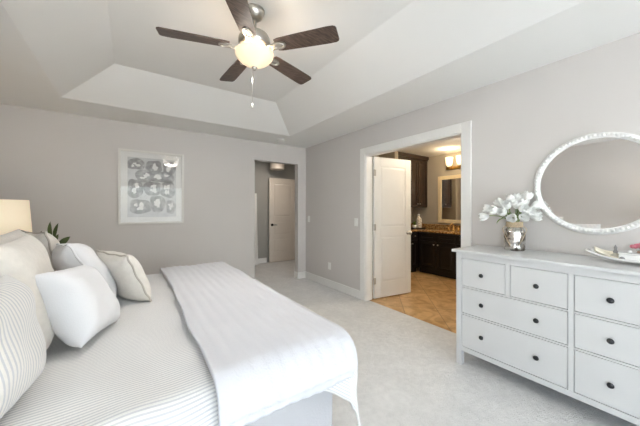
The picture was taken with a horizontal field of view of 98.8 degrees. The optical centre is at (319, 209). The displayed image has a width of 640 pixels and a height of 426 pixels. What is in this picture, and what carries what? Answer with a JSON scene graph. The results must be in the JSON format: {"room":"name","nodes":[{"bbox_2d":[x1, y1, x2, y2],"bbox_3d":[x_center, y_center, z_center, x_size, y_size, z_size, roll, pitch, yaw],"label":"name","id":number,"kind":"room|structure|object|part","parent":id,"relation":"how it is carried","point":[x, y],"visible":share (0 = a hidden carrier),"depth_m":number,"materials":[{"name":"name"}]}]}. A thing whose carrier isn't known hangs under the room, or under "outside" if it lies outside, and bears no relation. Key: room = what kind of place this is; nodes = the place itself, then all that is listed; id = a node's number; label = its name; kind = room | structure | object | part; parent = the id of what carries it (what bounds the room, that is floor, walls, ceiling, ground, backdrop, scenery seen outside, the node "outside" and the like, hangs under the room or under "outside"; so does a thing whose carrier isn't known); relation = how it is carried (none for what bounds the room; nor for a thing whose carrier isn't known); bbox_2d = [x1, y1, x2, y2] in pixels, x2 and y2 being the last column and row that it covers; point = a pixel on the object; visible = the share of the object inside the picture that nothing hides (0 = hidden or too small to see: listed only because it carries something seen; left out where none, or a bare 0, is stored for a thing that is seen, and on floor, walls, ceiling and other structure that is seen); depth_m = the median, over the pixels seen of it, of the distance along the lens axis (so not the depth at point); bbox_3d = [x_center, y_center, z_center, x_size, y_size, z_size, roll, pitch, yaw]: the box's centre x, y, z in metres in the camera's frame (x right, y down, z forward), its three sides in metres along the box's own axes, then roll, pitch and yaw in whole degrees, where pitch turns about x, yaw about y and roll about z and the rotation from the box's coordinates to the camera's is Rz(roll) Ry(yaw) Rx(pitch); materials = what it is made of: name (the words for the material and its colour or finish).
{"room":"bedroom","nodes":[
{"label":"bedroom","id":0,"kind":"room"},
{"bbox_2d":[0,104,305,278],"bbox_3d":[-1.928,-0.157,4.120,4.180,2.900,0.120,0,0,-35],"label":"wall","id":1,"kind":"structure","parent":0,"point":[65,165],"depth_m":3.63,"materials":[{"name":"beige paint"}]},
{"bbox_2d":[118,148,183,224],"bbox_3d":[-2.298,-0.292,3.771,0.770,0.990,0.034,0,0,-35],"label":"framed art","id":2,"kind":"object","parent":1,"relation":"attached to","point":[150,184],"visible":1,"depth_m":3.75,"materials":[{"name":"white paper"}]},
{"bbox_2d":[127,157,175,216],"bbox_3d":[-2.300,-0.292,3.774,0.570,0.800,0.002,0,0,-35],"label":"print","id":3,"kind":"object","parent":2,"relation":"attached to","point":[151,181],"depth_m":3.77},
{"bbox_2d":[294,271,305,278],"bbox_3d":[-1.923,1.234,4.113,3.940,0.118,0.136,0,0,-35],"label":"baseboard","id":4,"kind":"structure","parent":1,"relation":"attached to","point":[298,275],"depth_m":5.12,"materials":[{"name":"white paint"}]},
{"bbox_2d":[255,161,294,261],"bbox_3d":[-1.246,-0.007,6.744,3.000,2.600,0.120,0,0,-35],"label":"wall","id":5,"kind":"structure","parent":0,"point":[263,172],"depth_m":6.61,"materials":[{"name":"paint"}]},
{"bbox_2d":[258,258,266,263],"bbox_3d":[-1.200,1.234,6.693,2.780,0.118,0.016,0,0,-35],"label":"baseboard","id":6,"kind":"structure","parent":5,"relation":"attached to","point":[260,260],"depth_m":6.56,"materials":[{"name":"white paint"}]},
{"bbox_2d":[269,178,294,262],"bbox_3d":[-0.913,0.266,6.758,0.715,2.030,0.089,0,0,-36],"label":"door","id":7,"kind":"structure","parent":5,"relation":"in","point":[281,191],"depth_m":6.75,"materials":[{"name":"beige paint"}]},
{"bbox_2d":[0,0,639,147],"bbox_3d":[0.553,-1.377,0.519,3.940,0.460,8.626,0,0,-35],"label":"ceiling","id":8,"kind":"structure","parent":0,"point":[104,59],"depth_m":2.30,"materials":[{"name":"paint"}]},
{"bbox_2d":[156,0,338,108],"bbox_3d":[-0.499,-1.089,2.004,1.196,0.680,1.157,0,0,-35],"label":"ceiling fan","id":9,"kind":"object","parent":8,"relation":"hanging from","point":[253,51],"visible":1,"depth_m":1.89,"materials":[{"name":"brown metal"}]},
{"bbox_3d":[-0.842,-1.152,1.847,0.445,0.033,0.134,0,0,-19],"label":"blade","id":10,"kind":"part","parent":9,"relation":"part of","materials":[{"name":"brown wood"}]},
{"bbox_3d":[-0.713,-1.152,2.286,0.138,0.033,0.449,0,0,-35],"label":"blade","id":11,"kind":"part","parent":9,"relation":"part of","materials":[{"name":"brown wood"}]},
{"bbox_3d":[-0.464,-1.152,1.584,0.134,0.033,0.445,0,0,-1],"label":"blade","id":12,"kind":"part","parent":9,"relation":"part of","materials":[{"name":"brown wood"}]},
{"bbox_3d":[-0.504,-0.939,2.045,0.014,0.380,0.013,0,0,-35],"label":"pull chain","id":13,"kind":"part","parent":9,"relation":"part of","materials":[{"name":"silver metal"}]},
{"bbox_3d":[-0.472,-1.069,1.976,0.272,0.105,0.272,0,0,-35],"label":"lamp shade","id":14,"kind":"part","parent":9,"relation":"part of","materials":[{"name":"white glass"}]},
{"bbox_3d":[-0.247,-1.152,2.299,0.134,0.033,0.445,0,0,35],"label":"blade","id":15,"kind":"part","parent":9,"relation":"part of","materials":[{"name":"brown wood"}]},
{"bbox_3d":[-0.096,-1.152,1.863,0.445,0.033,0.134,0,0,17],"label":"blade","id":16,"kind":"part","parent":9,"relation":"part of","materials":[{"name":"brown wood"}]},
{"bbox_2d":[379,151,397,158],"bbox_3d":[1.382,0.073,5.555,0.100,2.440,0.420,0,0,-35],"label":"wall","id":17,"kind":"structure","parent":0,"point":[394,155],"depth_m":5.42,"materials":[{"name":"paint"}]},
{"bbox_2d":[372,155,413,271],"bbox_3d":[1.089,-0.007,5.681,2.560,2.600,0.120,0,0,-35],"label":"wall","id":18,"kind":"structure","parent":0,"point":[412,208],"depth_m":5.59,"materials":[{"name":"paint"}]},
{"bbox_2d":[398,152,428,206],"bbox_3d":[1.867,-0.591,5.906,1.018,1.108,0.388,0,0,-35],"label":"upper cabinet","id":19,"kind":"object","parent":18,"relation":"attached to","point":[418,163],"visible":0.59,"depth_m":5.86,"materials":[{"name":"brown wood"}]},
{"bbox_3d":[1.963,-0.544,5.785,0.318,0.985,0.020,0,0,-35],"label":"door","id":20,"kind":"part","parent":19,"relation":"part of","materials":[{"name":"brown wood"}]},
{"bbox_3d":[2.235,-0.544,5.973,0.318,0.985,0.020,0,0,-35],"label":"door","id":21,"kind":"part","parent":19,"relation":"part of","materials":[{"name":"brown wood"}]},
{"bbox_2d":[398,137,460,156],"bbox_3d":[2.025,-1.207,4.322,2.560,0.120,3.180,0,0,-35],"label":"ceiling","id":22,"kind":"structure","parent":0,"point":[452,145],"depth_m":5.20,"materials":[{"name":"paint"}]},
{"bbox_2d":[414,151,460,224],"bbox_3d":[3.128,-0.007,5.083,0.120,2.600,3.420,0,0,-35],"label":"wall","id":23,"kind":"structure","parent":0,"point":[436,165],"depth_m":5.93,"materials":[{"name":"paint"}]},
{"bbox_2d":[438,174,460,223],"bbox_3d":[2.963,-0.197,5.187,0.030,0.980,1.580,0,0,-35],"label":"vanity mirror","id":24,"kind":"object","parent":23,"relation":"attached to","point":[449,187],"visible":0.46,"depth_m":5.63,"materials":[{"name":"mirror"}]},
{"bbox_2d":[442,178,460,219],"bbox_3d":[2.969,-0.197,5.191,0.008,0.830,1.430,0,0,-35],"label":"mirror glass","id":25,"kind":"object","parent":24,"relation":"attached to","point":[451,187],"depth_m":5.60,"materials":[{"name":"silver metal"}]},
{"bbox_2d":[445,155,460,169],"bbox_3d":[2.750,-0.924,5.368,0.175,0.235,0.680,0,0,-35],"label":"vanity light","id":26,"kind":"object","parent":23,"relation":"attached to","point":[448,160],"visible":0.52,"depth_m":5.49,"materials":[{"name":"white glass"}]},
{"bbox_3d":[2.612,-0.952,5.546,0.150,0.180,0.150,0,0,-35],"label":"lamp shade","id":27,"kind":"part","parent":26,"relation":"part of","materials":[{"name":"white glass"}]},
{"bbox_3d":[2.777,-0.837,5.387,0.108,0.060,0.680,0,0,-35],"label":"plate","id":28,"kind":"part","parent":26,"relation":"part of","materials":[{"name":"gold metal"}]},
{"bbox_3d":[2.740,-0.952,5.361,0.150,0.180,0.150,0,0,-35],"label":"lamp shade","id":29,"kind":"part","parent":26,"relation":"part of","materials":[{"name":"white glass"}]},
{"bbox_2d":[255,260,637,425],"bbox_3d":[1.145,1.343,2.022,6.860,0.100,10.670,0,0,-35],"label":"floor","id":30,"kind":"structure","parent":0,"point":[409,374],"depth_m":2.17,"materials":[{"name":"beige carpet"}]},
{"bbox_2d":[255,193,257,264],"bbox_3d":[-1.578,0.461,6.308,0.280,1.654,0.118,0,0,-35],"label":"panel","id":31,"kind":"object","parent":30,"relation":"on","point":[256,235],"visible":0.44,"depth_m":6.35,"materials":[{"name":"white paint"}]},
{"bbox_2d":[245,391,331,425],"bbox_3d":[-1.296,0.961,1.524,1.956,0.665,1.962,0,0,-35],"label":"bed","id":32,"kind":"object","parent":30,"relation":"on","point":[315,410],"visible":0.05,"depth_m":1.19,"materials":[{"name":"white fabric"}]},
{"bbox_2d":[0,273,360,425],"bbox_3d":[-1.244,0.821,1.572,2.058,0.477,2.187,0,0,-35],"label":"duvet","id":33,"kind":"object","parent":32,"relation":"on","point":[146,367],"visible":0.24,"depth_m":0.98,"materials":[{"name":"white fabric"}]},
{"bbox_2d":[0,229,25,243],"bbox_3d":[-1.563,0.355,1.400,0.215,0.479,0.560,0,0,-35],"label":"pillow","id":34,"kind":"object","parent":33,"relation":"on","point":[11,236],"visible":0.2,"depth_m":1.39,"materials":[{"name":"beige fabric"}]},
{"bbox_2d":[0,275,45,418],"bbox_3d":[-0.960,0.410,0.777,0.222,0.370,0.382,0,0,-24],"label":"pillow","id":35,"kind":"object","parent":33,"relation":"on","point":[22,339],"visible":1,"depth_m":0.79,"materials":[{"name":"white fabric"}]},
{"bbox_2d":[0,234,54,349],"bbox_3d":[-1.285,0.361,1.201,0.220,0.468,0.563,0,0,-38],"label":"pillow","id":36,"kind":"object","parent":33,"relation":"on","point":[25,257],"visible":0.43,"depth_m":1.08,"materials":[{"name":"beige fabric"}]},
{"bbox_2d":[19,229,59,270],"bbox_3d":[-1.906,0.371,1.884,0.454,0.459,0.224,0,0,26],"label":"pillow","id":37,"kind":"object","parent":33,"relation":"on","point":[49,241],"visible":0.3,"depth_m":1.76,"materials":[{"name":"beige fabric"}]},
{"bbox_2d":[35,265,120,347],"bbox_3d":[-1.115,0.430,1.269,0.266,0.337,0.382,0,0,-16],"label":"pillow","id":38,"kind":"object","parent":33,"relation":"on","point":[79,303],"visible":0.88,"depth_m":1.15,"materials":[{"name":"white fabric"}]},
{"bbox_2d":[51,243,116,295],"bbox_3d":[-1.456,0.394,1.698,0.446,0.415,0.291,0,0,44],"label":"pillow","id":39,"kind":"object","parent":33,"relation":"on","point":[64,256],"visible":0.49,"depth_m":1.56,"materials":[{"name":"white fabric"}]},
{"bbox_2d":[96,249,151,301],"bbox_3d":[-1.313,0.440,1.830,0.434,0.325,0.217,0,0,32],"label":"pillow","id":40,"kind":"object","parent":33,"relation":"on","point":[132,283],"visible":0.88,"depth_m":1.72,"materials":[{"name":"beige fabric"}]},
{"bbox_2d":[159,261,357,425],"bbox_3d":[-0.703,0.636,1.935,0.594,0.183,2.233,0,0,-35],"label":"folded blanket","id":41,"kind":"object","parent":33,"relation":"on","point":[264,352],"visible":1,"depth_m":1.16,"materials":[{"name":"white fabric"}]},
{"bbox_2d":[411,231,417,271],"bbox_3d":[1.674,0.875,5.678,0.520,0.835,0.548,0,0,-35],"label":"base cabinet","id":42,"kind":"object","parent":30,"relation":"on","point":[414,236],"visible":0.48,"depth_m":5.55,"materials":[{"name":"brown wood"}]},
{"bbox_3d":[1.908,0.545,5.553,0.235,0.145,0.020,0,0,-35],"label":"drawer","id":43,"kind":"part","parent":42,"relation":"part of","materials":[{"name":"brown wood"}]},
{"bbox_3d":[1.908,0.903,5.553,0.235,0.540,0.020,0,0,-35],"label":"door","id":44,"kind":"part","parent":42,"relation":"part of","materials":[{"name":"brown wood"}]},
{"bbox_2d":[418,231,460,278],"bbox_3d":[2.887,0.875,4.783,0.568,0.835,2.400,0,0,-35],"label":"vanity cabinet","id":45,"kind":"object","parent":30,"relation":"on","point":[436,256],"visible":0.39,"depth_m":5.25,"materials":[{"name":"brown wood"}]},
{"bbox_3d":[2.133,0.545,5.444,0.020,0.145,0.375,0,0,-35],"label":"drawer","id":46,"kind":"part","parent":45,"relation":"part of","materials":[{"name":"brown wood"}]},
{"bbox_3d":[2.133,0.903,5.444,0.020,0.540,0.375,0,0,-35],"label":"door","id":47,"kind":"part","parent":45,"relation":"part of","materials":[{"name":"brown wood"}]},
{"bbox_2d":[411,223,460,234],"bbox_3d":[2.569,0.391,4.855,1.060,0.132,2.920,0,0,-35],"label":"countertop","id":48,"kind":"structure","parent":45,"relation":"on","point":[434,228],"depth_m":5.59,"materials":[{"name":"brown stone"}]},
{"bbox_3d":[2.092,0.414,5.935,0.340,0.022,0.200,0,0,-35],"label":"serving tray","id":49,"kind":"object","parent":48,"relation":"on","visible":0},
{"bbox_2d":[416,214,421,227],"bbox_3d":[2.160,0.258,5.994,0.124,0.310,0.124,0,0,-35],"label":"soap bottle","id":50,"kind":"object","parent":49,"relation":"on","point":[418,219],"visible":0.92,"depth_m":5.95,"materials":[{"name":"plastic"}]},
{"bbox_3d":[2.354,0.545,5.123,0.020,0.145,0.375,0,0,-35],"label":"drawer","id":51,"kind":"part","parent":45,"relation":"part of","materials":[{"name":"brown wood"}]},
{"bbox_3d":[2.354,0.903,5.123,0.020,0.540,0.375,0,0,-35],"label":"door","id":52,"kind":"part","parent":45,"relation":"part of","materials":[{"name":"brown wood"}]},
{"bbox_3d":[2.575,0.545,4.801,0.020,0.145,0.375,0,0,-35],"label":"drawer","id":53,"kind":"part","parent":45,"relation":"part of","materials":[{"name":"brown wood"}]},
{"bbox_2d":[452,245,639,425],"bbox_3d":[1.735,0.815,1.828,0.478,0.957,1.513,0,0,-35],"label":"dresser","id":54,"kind":"object","parent":30,"relation":"on","point":[567,324],"visible":1,"depth_m":1.78,"materials":[{"name":"white paint"}]},
{"bbox_3d":[1.178,0.826,2.305,0.045,0.935,0.045,0,0,-35],"label":"leg","id":55,"kind":"part","parent":54,"relation":"part of","materials":[{"name":"white paint"}]},
{"bbox_3d":[1.276,0.519,2.150,0.021,0.220,0.315,0,0,-35],"label":"drawer","id":56,"kind":"part","parent":54,"relation":"part of","materials":[{"name":"white paint"}]},
{"bbox_2d":[502,221,526,250],"bbox_3d":[1.594,0.218,2.242,0.160,0.235,0.162,0,0,-35],"label":"glass jar","id":57,"kind":"object","parent":54,"relation":"on","point":[514,235],"visible":0.96,"depth_m":2.20,"materials":[{"name":"glass"}]},
{"bbox_2d":[483,204,505,215],"bbox_3d":[1.495,0.133,2.307,0.229,0.347,0.072,0,0,43],"label":"tulip","id":58,"kind":"object","parent":57,"relation":"in","point":[486,206],"visible":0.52,"depth_m":2.34,"materials":[{"name":"white plant"}]},
{"bbox_2d":[487,205,506,215],"bbox_3d":[1.494,0.138,2.260,0.208,0.338,0.071,0,0,3],"label":"tulip","id":59,"kind":"object","parent":57,"relation":"in","point":[492,209],"visible":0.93,"depth_m":2.24,"materials":[{"name":"white plant"}]},
{"bbox_2d":[493,197,507,212],"bbox_3d":[1.560,0.103,2.323,0.073,0.406,0.165,0,0,-35],"label":"tulip","id":60,"kind":"object","parent":57,"relation":"in","point":[498,200],"visible":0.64,"depth_m":2.33,"materials":[{"name":"white plant"}]},
{"bbox_2d":[497,207,508,218],"bbox_3d":[1.517,0.144,2.228,0.166,0.324,0.075,0,0,-6],"label":"tulip","id":61,"kind":"object","parent":57,"relation":"in","point":[502,211],"visible":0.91,"depth_m":2.22,"materials":[{"name":"white plant"}]},
{"bbox_2d":[500,199,511,214],"bbox_3d":[1.527,0.114,2.231,0.139,0.385,0.072,0,0,-35],"label":"tulip","id":62,"kind":"object","parent":57,"relation":"in","point":[506,204],"visible":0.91,"depth_m":2.21,"materials":[{"name":"white plant"}]},
{"bbox_2d":[506,194,515,212],"bbox_3d":[1.575,0.092,2.265,0.073,0.429,0.071,0,0,-35],"label":"tulip","id":63,"kind":"object","parent":57,"relation":"in","point":[511,197],"visible":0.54,"depth_m":2.24,"materials":[{"name":"white plant"}]},
{"bbox_2d":[511,198,521,213],"bbox_3d":[1.575,0.111,2.192,0.103,0.392,0.079,0,0,-35],"label":"tulip","id":64,"kind":"object","parent":57,"relation":"in","point":[515,203],"visible":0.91,"depth_m":2.18,"materials":[{"name":"white plant"}]},
{"bbox_2d":[513,193,522,214],"bbox_3d":[1.643,0.087,2.262,0.082,0.439,0.090,0,0,26],"label":"tulip","id":65,"kind":"object","parent":57,"relation":"in","point":[518,195],"visible":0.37,"depth_m":2.25,"materials":[{"name":"white plant"}]},
{"bbox_2d":[516,212,529,221],"bbox_3d":[1.591,0.166,2.159,0.070,0.282,0.176,0,0,23],"label":"tulip","id":66,"kind":"object","parent":57,"relation":"in","point":[523,216],"visible":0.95,"depth_m":2.11,"materials":[{"name":"white plant"}]},
{"bbox_2d":[516,203,529,217],"bbox_3d":[1.595,0.132,2.168,0.072,0.350,0.164,0,0,18],"label":"tulip","id":67,"kind":"object","parent":57,"relation":"in","point":[523,207],"visible":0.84,"depth_m":2.13,"materials":[{"name":"white plant"}]},
{"bbox_2d":[519,197,529,219],"bbox_3d":[1.636,0.105,2.213,0.072,0.402,0.114,0,0,-35],"label":"tulip","id":68,"kind":"object","parent":57,"relation":"in","point":[527,201],"visible":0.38,"depth_m":2.18,"materials":[{"name":"white plant"}]},
{"bbox_2d":[517,207,536,221],"bbox_3d":[1.625,0.144,2.166,0.072,0.324,0.174,0,0,1],"label":"tulip","id":69,"kind":"object","parent":57,"relation":"in","point":[533,210],"visible":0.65,"depth_m":2.11,"materials":[{"name":"white plant"}]},
{"bbox_2d":[523,191,533,199],"bbox_3d":[1.658,0.078,2.227,0.072,0.457,0.125,0,0,-42],"label":"tulip","id":70,"kind":"object","parent":57,"relation":"in","point":[526,195],"visible":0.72,"depth_m":2.19,"materials":[{"name":"white plant"}]},
{"bbox_2d":[518,212,542,221],"bbox_3d":[1.640,0.164,2.171,0.073,0.286,0.189,0,0,-35],"label":"tulip","id":71,"kind":"object","parent":57,"relation":"in","point":[538,217],"visible":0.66,"depth_m":2.11,"materials":[{"name":"white plant"}]},
{"bbox_2d":[530,200,543,208],"bbox_3d":[1.687,0.117,2.218,0.190,0.379,0.072,0,0,38],"label":"tulip","id":72,"kind":"object","parent":57,"relation":"in","point":[537,204],"visible":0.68,"depth_m":2.16,"materials":[{"name":"white plant"}]},
{"bbox_3d":[1.376,1.002,2.005,0.021,0.259,0.666,0,0,-35],"label":"drawer","id":73,"kind":"part","parent":54,"relation":"part of","materials":[{"name":"white paint"}]},
{"bbox_3d":[1.376,0.751,2.005,0.021,0.205,0.666,0,0,-35],"label":"drawer","id":74,"kind":"part","parent":54,"relation":"part of","materials":[{"name":"white paint"}]},
{"bbox_3d":[1.476,0.519,1.860,0.021,0.220,0.315,0,0,-35],"label":"drawer","id":75,"kind":"part","parent":54,"relation":"part of","materials":[{"name":"white paint"}]},
{"bbox_3d":[1.773,1.002,1.429,0.021,0.259,0.666,0,0,-35],"label":"drawer","id":76,"kind":"part","parent":54,"relation":"part of","materials":[{"name":"white paint"}]},
{"bbox_3d":[1.773,0.751,1.429,0.021,0.205,0.666,0,0,-35],"label":"drawer","id":77,"kind":"part","parent":54,"relation":"part of","materials":[{"name":"white paint"}]},
{"bbox_3d":[1.673,0.519,1.573,0.021,0.220,0.315,0,0,-35],"label":"drawer","id":78,"kind":"part","parent":54,"relation":"part of","materials":[{"name":"white paint"}]},
{"bbox_3d":[1.652,1.002,1.559,0.031,0.032,0.033,0,0,-35],"label":"knob","id":79,"kind":"part","parent":54,"relation":"part of","materials":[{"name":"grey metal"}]},
{"bbox_3d":[1.652,0.751,1.559,0.031,0.032,0.033,0,0,-35],"label":"knob","id":80,"kind":"part","parent":54,"relation":"part of","materials":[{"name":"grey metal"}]},
{"bbox_3d":[1.652,0.519,1.559,0.031,0.032,0.033,0,0,-35],"label":"knob","id":81,"kind":"part","parent":54,"relation":"part of","materials":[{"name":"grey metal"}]},
{"bbox_2d":[585,247,639,263],"bbox_3d":[1.907,0.291,1.639,0.150,0.066,0.450,0,0,-35],"label":"tray","id":82,"kind":"object","parent":54,"relation":"on","point":[591,250],"visible":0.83,"depth_m":1.69,"materials":[{"name":"white ceramic"}]},
{"bbox_2d":[594,246,618,257],"bbox_3d":[1.837,0.279,1.751,0.121,0.072,0.085,0,0,35],"label":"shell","id":83,"kind":"object","parent":82,"relation":"in","point":[596,249],"visible":0.66,"depth_m":1.76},
{"bbox_2d":[610,244,618,256],"bbox_3d":[1.859,0.272,1.726,0.052,0.100,0.051,0,0,-35],"label":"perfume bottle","id":84,"kind":"object","parent":82,"relation":"in","point":[615,251],"visible":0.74,"depth_m":1.72,"materials":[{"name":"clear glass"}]},
{"bbox_2d":[618,250,639,262],"bbox_3d":[1.875,0.285,1.660,0.068,0.074,0.092,0,0,-35],"label":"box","id":85,"kind":"object","parent":82,"relation":"in","point":[628,255],"visible":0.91,"depth_m":1.65,"materials":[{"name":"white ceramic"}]},
{"bbox_3d":[1.877,0.262,1.661,0.064,0.026,0.092,0,0,-35],"label":"lid","id":86,"kind":"part","parent":85,"relation":"part of","materials":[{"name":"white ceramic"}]},
{"bbox_2d":[630,243,639,252],"bbox_3d":[1.956,0.262,1.647,0.111,0.119,0.115,0,0,-7],"label":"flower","id":87,"kind":"object","parent":82,"relation":"on","point":[635,246],"visible":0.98,"depth_m":1.66,"materials":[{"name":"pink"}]},
{"bbox_3d":[-2.647,0.961,2.330,0.665,0.665,0.440,0,0,-35],"label":"nightstand","id":88,"kind":"object","parent":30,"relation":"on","visible":0},
{"bbox_2d":[0,199,31,234],"bbox_3d":[-2.683,0.276,2.280,0.410,0.705,0.410,0,0,-35],"label":"table lamp","id":89,"kind":"object","parent":88,"relation":"on","point":[14,214],"visible":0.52,"depth_m":2.24,"materials":[{"name":"beige fabric"}]},
{"bbox_2d":[41,222,69,243],"bbox_3d":[-2.357,0.363,2.438,0.170,0.500,0.149,0,0,3],"label":"leafy plant","id":90,"kind":"object","parent":88,"relation":"on","point":[49,229],"visible":0.12,"depth_m":2.46,"materials":[{"name":"green plant"}]},
{"bbox_2d":[306,32,639,289],"bbox_3d":[2.259,-0.157,1.621,0.120,2.900,8.746,0,0,-35],"label":"wall","id":91,"kind":"structure","parent":0,"point":[519,120],"depth_m":2.41,"materials":[{"name":"beige paint"}]},
{"bbox_2d":[305,272,359,298],"bbox_3d":[2.174,1.234,1.625,0.016,0.118,8.610,0,0,-35],"label":"baseboard","id":92,"kind":"structure","parent":91,"relation":"attached to","point":[353,292],"depth_m":4.43,"materials":[{"name":"white paint"}]},
{"bbox_2d":[354,218,357,225],"bbox_3d":[0.527,0.193,4.019,0.011,0.116,0.072,0,0,-35],"label":"light switch","id":93,"kind":"object","parent":91,"relation":"attached to","point":[355,219],"visible":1,"depth_m":4.01,"materials":[{"name":"white plastic"}]},
{"bbox_2d":[373,157,411,298],"bbox_3d":[1.073,0.266,4.082,0.714,2.030,0.176,0,0,-27],"label":"door","id":94,"kind":"structure","parent":91,"relation":"in","point":[392,232],"depth_m":4.05,"materials":[{"name":"white paint"}]},
{"bbox_2d":[360,120,471,300],"bbox_3d":[1.079,0.217,3.334,0.156,2.152,1.557,0,0,-35],"label":"trim","id":95,"kind":"structure","parent":91,"relation":"attached to","point":[463,130],"depth_m":3.41,"materials":[{"name":"white paint"}]},
{"bbox_2d":[533,132,639,234],"bbox_3d":[1.943,-0.179,1.940,0.036,0.720,0.720,0,0,-35],"label":"round mirror","id":96,"kind":"object","parent":91,"relation":"attached to","point":[590,183],"visible":0.98,"depth_m":1.95,"materials":[{"name":"white mirror"}]},
{"bbox_2d":[478,213,505,221],"bbox_3d":[1.472,0.169,2.296,0.260,0.275,0.071,0,0,34],"label":"tulip","id":97,"kind":"object","parent":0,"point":[483,216],"visible":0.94,"depth_m":2.32,"materials":[{"name":"white plant"}]},
{"bbox_2d":[506,213,516,222],"bbox_3d":[1.544,0.171,2.177,0.172,0.272,0.072,0,0,-35],"label":"tulip","id":98,"kind":"object","parent":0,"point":[509,218],"visible":0.95,"depth_m":2.17,"materials":[{"name":"white plant"}]},
{"bbox_3d":[-0.743,-1.207,6.013,3.000,0.120,1.654,0,0,-35],"label":"ceiling","id":99,"kind":"structure","parent":0,"visible":0},
{"bbox_2d":[270,163,283,170],"bbox_3d":[-1.021,-1.040,6.522,0.344,0.215,0.344,0,0,-35],"label":"flush ceiling light","id":100,"kind":"object","parent":99,"relation":"attached to","point":[273,166],"visible":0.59,"depth_m":6.38,"materials":[{"name":"white glass"}]}
]}

